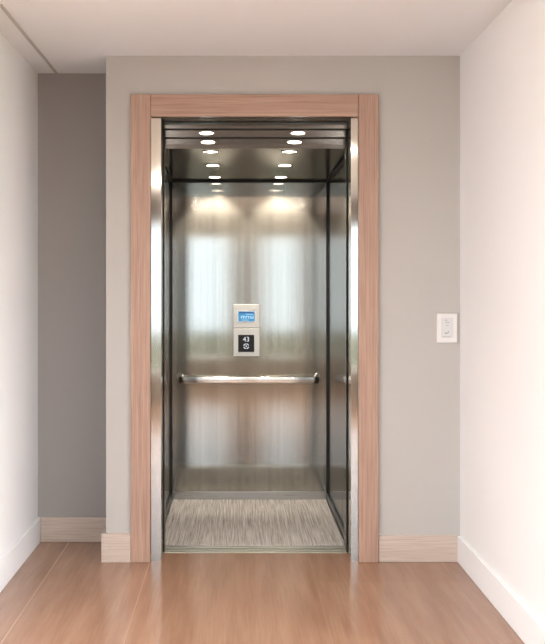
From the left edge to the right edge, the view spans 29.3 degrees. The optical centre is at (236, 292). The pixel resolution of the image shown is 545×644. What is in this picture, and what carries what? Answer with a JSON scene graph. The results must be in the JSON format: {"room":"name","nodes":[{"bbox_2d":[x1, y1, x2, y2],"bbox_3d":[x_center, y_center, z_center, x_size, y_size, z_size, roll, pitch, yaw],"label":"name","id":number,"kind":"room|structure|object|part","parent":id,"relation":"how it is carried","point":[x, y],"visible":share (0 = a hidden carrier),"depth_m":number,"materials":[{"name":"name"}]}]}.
{"room":"elevator lobby","nodes":[
{"label":"elevator lobby","id":0,"kind":"room"},
{"bbox_2d":[0,32,37,558],"bbox_3d":[-2.066,0.075,4.625,2.069,2.430,1.550,0,0,0],"label":"wall","id":1,"kind":"structure","parent":0,"point":[18,78],"depth_m":4.92,"materials":[{"name":"white paint"}]},
{"bbox_2d":[0,517,40,591],"bbox_3d":[-1.023,1.226,4.625,0.016,0.128,1.550,0,0,0],"label":"baseboard","id":2,"kind":"structure","parent":1,"relation":"attached to","point":[10,563],"depth_m":4.87,"materials":[{"name":"white paint"}]},
{"bbox_2d":[38,73,105,516],"bbox_3d":[-0.864,0.075,5.460,0.574,2.430,0.120,0,0,0],"label":"wall","id":3,"kind":"structure","parent":0,"point":[71,106],"depth_m":5.40,"materials":[{"name":"grey paint"}]},
{"bbox_2d":[41,517,105,541],"bbox_3d":[-0.830,1.226,5.391,0.366,0.128,0.018,0,0,0],"label":"baseboard","id":4,"kind":"structure","parent":3,"relation":"attached to","point":[53,529],"depth_m":5.38,"materials":[{"name":"brown wood"}]},
{"bbox_2d":[0,0,511,72],"bbox_3d":[0.000,-1.190,1.600,6.200,0.100,7.600,0,0,0],"label":"ceiling","id":5,"kind":"structure","parent":0,"point":[75,36],"depth_m":4.46,"materials":[{"name":"white paint"}]},
{"bbox_2d":[0,4,57,73],"bbox_3d":[-0.932,-1.138,4.750,0.015,0.004,1.300,0,0,0],"label":"trim","id":6,"kind":"structure","parent":5,"relation":"attached to","point":[2,7],"depth_m":4.62,"materials":[{"name":"grey paint"}]},
{"bbox_2d":[172,158,343,491],"bbox_3d":[0.070,0.125,6.000,1.380,2.670,1.740,0,0,0],"label":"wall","id":7,"kind":"structure","parent":0,"point":[343,158],"depth_m":6.75,"materials":[{"name":"metal"}]},
{"bbox_2d":[0,542,524,643],"bbox_3d":[0.000,1.330,1.600,6.200,0.080,7.600,0,0,0],"label":"floor","id":8,"kind":"structure","parent":0,"point":[63,592],"depth_m":4.33,"materials":[{"name":"brown wood"}]},
{"bbox_2d":[106,56,459,534],"bbox_3d":[0.284,0.075,5.200,1.822,2.430,0.400,0,0,0],"label":"wall","id":9,"kind":"structure","parent":0,"point":[419,96],"depth_m":5.00,"materials":[{"name":"grey paint"}]},
{"bbox_2d":[101,526,130,561],"bbox_3d":[-0.578,1.221,5.180,0.139,0.138,0.400,0,0,0],"label":"baseboard","id":10,"kind":"structure","parent":9,"relation":"attached to","point":[115,547],"depth_m":4.98,"materials":[{"name":"brown wood"}]},
{"bbox_2d":[131,94,378,561],"bbox_3d":[0.086,0.169,5.053,1.187,2.242,0.150,0,0,0],"label":"door frame","id":11,"kind":"structure","parent":9,"relation":"in","point":[148,112],"depth_m":4.98,"materials":[{"name":"brown wood"}]},
{"bbox_3d":[-0.460,0.169,4.989,0.094,2.242,0.022,0,0,0],"label":"casing","id":12,"kind":"part","parent":11,"relation":"part of","materials":[{"name":"brown wood"}]},
{"bbox_3d":[0.086,-0.899,4.990,0.996,0.106,0.020,0,0,0],"label":"head casing","id":13,"kind":"part","parent":11,"relation":"part of","materials":[{"name":"brown wood"}]},
{"bbox_3d":[0.633,0.169,4.989,0.094,2.242,0.022,0,0,0],"label":"casing","id":14,"kind":"part","parent":11,"relation":"part of","materials":[{"name":"brown wood"}]},
{"bbox_2d":[163,121,348,552],"bbox_3d":[0.080,0.216,5.831,1.024,2.208,1.348,0,0,0],"label":"elevator","id":15,"kind":"object","parent":9,"relation":"in","point":[247,235],"depth_m":6.49,"materials":[{"name":"metal"}]},
{"bbox_3d":[-0.397,0.212,5.237,0.070,2.164,0.145,0,0,0],"label":"post","id":16,"kind":"part","parent":15,"relation":"part of","materials":[{"name":"metal"}]},
{"bbox_3d":[-0.422,0.292,6.048,0.020,2.004,0.849,0,0,0],"label":"panel","id":17,"kind":"part","parent":15,"relation":"part of","materials":[{"name":"metal"}]},
{"bbox_3d":[-0.406,1.268,5.894,0.012,0.045,1.157,0,0,0],"label":"kick plate","id":18,"kind":"part","parent":15,"relation":"part of","materials":[{"name":"metal"}]},
{"bbox_2d":[198,132,214,134],"bbox_3d":[-0.149,-0.795,5.175,0.084,0.017,0.005,0,0,0],"label":"recessed light","id":19,"kind":"object","parent":15,"relation":"attached to","point":[201,133],"visible":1,"depth_m":5.17,"materials":[{"name":"white"}]},
{"bbox_2d":[200,141,215,143],"bbox_3d":[-0.142,-0.753,5.193,0.084,0.017,0.005,0,0,0],"label":"recessed light","id":20,"kind":"object","parent":15,"relation":"attached to","point":[202,142],"visible":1,"depth_m":5.19,"materials":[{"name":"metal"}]},
{"bbox_2d":[202,150,218,153],"bbox_3d":[-0.132,-0.715,5.275,0.088,0.004,0.088,0,-1,0],"label":"recessed light","id":21,"kind":"object","parent":15,"relation":"attached to","point":[205,151],"visible":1,"depth_m":5.26,"materials":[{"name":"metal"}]},
{"bbox_2d":[205,164,220,166],"bbox_3d":[-0.132,-0.708,5.780,0.088,0.004,0.088,0,-1,0],"label":"recessed light","id":22,"kind":"object","parent":15,"relation":"attached to","point":[207,165],"visible":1,"depth_m":5.78,"materials":[{"name":"white"}]},
{"bbox_3d":[0.062,0.232,6.478,0.164,0.324,0.014,0,0,0],"label":"control panel","id":23,"kind":"part","parent":15,"relation":"part of","materials":[{"name":"beige plastic"}]},
{"bbox_3d":[0.062,0.307,6.480,0.164,0.175,0.010,0,0,0],"label":"keypad plate","id":24,"kind":"part","parent":15,"relation":"part of","materials":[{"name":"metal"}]},
{"bbox_3d":[0.062,0.143,6.480,0.164,0.146,0.010,0,0,0],"label":"display plate","id":25,"kind":"part","parent":15,"relation":"part of","materials":[{"name":"metal"}]},
{"bbox_3d":[0.077,0.529,6.448,0.898,0.058,0.074,0,0,0],"label":"handrail","id":26,"kind":"part","parent":15,"relation":"part of","materials":[{"name":"silver metal"}]},
{"bbox_3d":[0.080,1.264,6.479,0.958,0.052,0.012,0,0,0],"label":"kick plate","id":27,"kind":"part","parent":15,"relation":"part of","materials":[{"name":"metal"}]},
{"bbox_3d":[0.080,0.299,6.495,0.958,1.989,0.020,0,0,0],"label":"panel","id":28,"kind":"part","parent":15,"relation":"part of","materials":[{"name":"metal"}]},
{"bbox_2d":[166,499,343,544],"bbox_3d":[0.080,1.289,5.888,0.952,0.010,1.163,0,0,0],"label":"floor mat","id":29,"kind":"object","parent":15,"relation":"on","point":[189,521],"visible":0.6,"depth_m":5.84,"materials":[{"name":"carpet"}]},
{"bbox_3d":[0.094,-0.748,5.201,0.900,0.043,0.014,0,0,0],"label":"header panel","id":30,"kind":"part","parent":15,"relation":"part of","materials":[{"name":"metal"}]},
{"bbox_3d":[0.080,-0.720,5.830,0.972,0.039,1.310,0,0,0],"label":"ceiling panel","id":31,"kind":"part","parent":15,"relation":"part of","materials":[{"name":"metal"}]},
{"bbox_3d":[0.094,-0.852,5.165,0.910,0.072,0.015,0,0,0],"label":"header panel","id":32,"kind":"part","parent":15,"relation":"part of","materials":[{"name":"metal"}]},
{"bbox_3d":[0.094,-0.792,5.183,0.900,0.034,0.013,0,0,0],"label":"header panel","id":33,"kind":"part","parent":15,"relation":"part of","materials":[{"name":"metal"}]},
{"bbox_2d":[277,164,292,166],"bbox_3d":[0.268,-0.708,5.780,0.088,0.004,0.088,0,-1,0],"label":"recessed light","id":34,"kind":"object","parent":15,"relation":"attached to","point":[279,165],"visible":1,"depth_m":5.78,"materials":[{"name":"white"}]},
{"bbox_2d":[281,150,297,153],"bbox_3d":[0.268,-0.715,5.275,0.088,0.004,0.088,0,-1,0],"label":"recessed light","id":35,"kind":"object","parent":15,"relation":"attached to","point":[285,151],"visible":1,"depth_m":5.26,"materials":[{"name":"white"}]},
{"bbox_2d":[286,141,302,143],"bbox_3d":[0.290,-0.753,5.193,0.084,0.017,0.005,0,0,0],"label":"recessed light","id":36,"kind":"object","parent":15,"relation":"attached to","point":[289,142],"visible":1,"depth_m":5.19,"materials":[{"name":"white"}]},
{"bbox_2d":[290,132,305,134],"bbox_3d":[0.306,-0.795,5.175,0.084,0.017,0.005,0,0,0],"label":"recessed light","id":37,"kind":"object","parent":15,"relation":"attached to","point":[292,133],"visible":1,"depth_m":5.17,"materials":[{"name":"white"}]},
{"bbox_3d":[0.582,0.292,6.048,0.020,2.004,0.849,0,0,0],"label":"panel","id":38,"kind":"part","parent":15,"relation":"part of","materials":[{"name":"metal"}]},
{"bbox_3d":[0.566,1.268,5.894,0.012,0.045,1.157,0,0,0],"label":"kick plate","id":39,"kind":"part","parent":15,"relation":"part of","materials":[{"name":"metal"}]},
{"bbox_3d":[0.582,0.292,5.465,0.020,2.004,0.301,0,0,0],"label":"panel","id":40,"kind":"part","parent":15,"relation":"part of","materials":[{"name":"metal"}]},
{"bbox_3d":[0.571,0.212,5.237,0.042,2.164,0.145,0,0,0],"label":"post","id":41,"kind":"part","parent":15,"relation":"part of","materials":[{"name":"metal"}]},
{"bbox_2d":[379,535,459,561],"bbox_3d":[0.878,1.226,4.992,0.392,0.128,0.016,0,0,0],"label":"baseboard","id":42,"kind":"structure","parent":9,"relation":"attached to","point":[392,548],"depth_m":4.98,"materials":[{"name":"brown wood"}]},
{"bbox_2d":[436,313,456,342],"bbox_3d":[1.010,0.169,4.991,0.098,0.140,0.019,0,0,0],"label":"wall switch","id":43,"kind":"object","parent":9,"relation":"attached to","point":[446,323],"visible":1,"depth_m":4.99,"materials":[{"name":"white plastic"}]},
{"bbox_2d":[460,0,544,626],"bbox_3d":[2.087,0.075,4.175,2.026,2.430,1.650,0,0,0],"label":"wall","id":44,"kind":"structure","parent":0,"point":[502,72],"depth_m":4.17,"materials":[{"name":"white paint"}]},
{"bbox_2d":[458,536,544,643],"bbox_3d":[1.067,1.226,4.167,0.016,0.128,1.634,0,0,0],"label":"baseboard","id":45,"kind":"structure","parent":44,"relation":"attached to","point":[530,630],"depth_m":4.15,"materials":[{"name":"white paint"}]}
]}

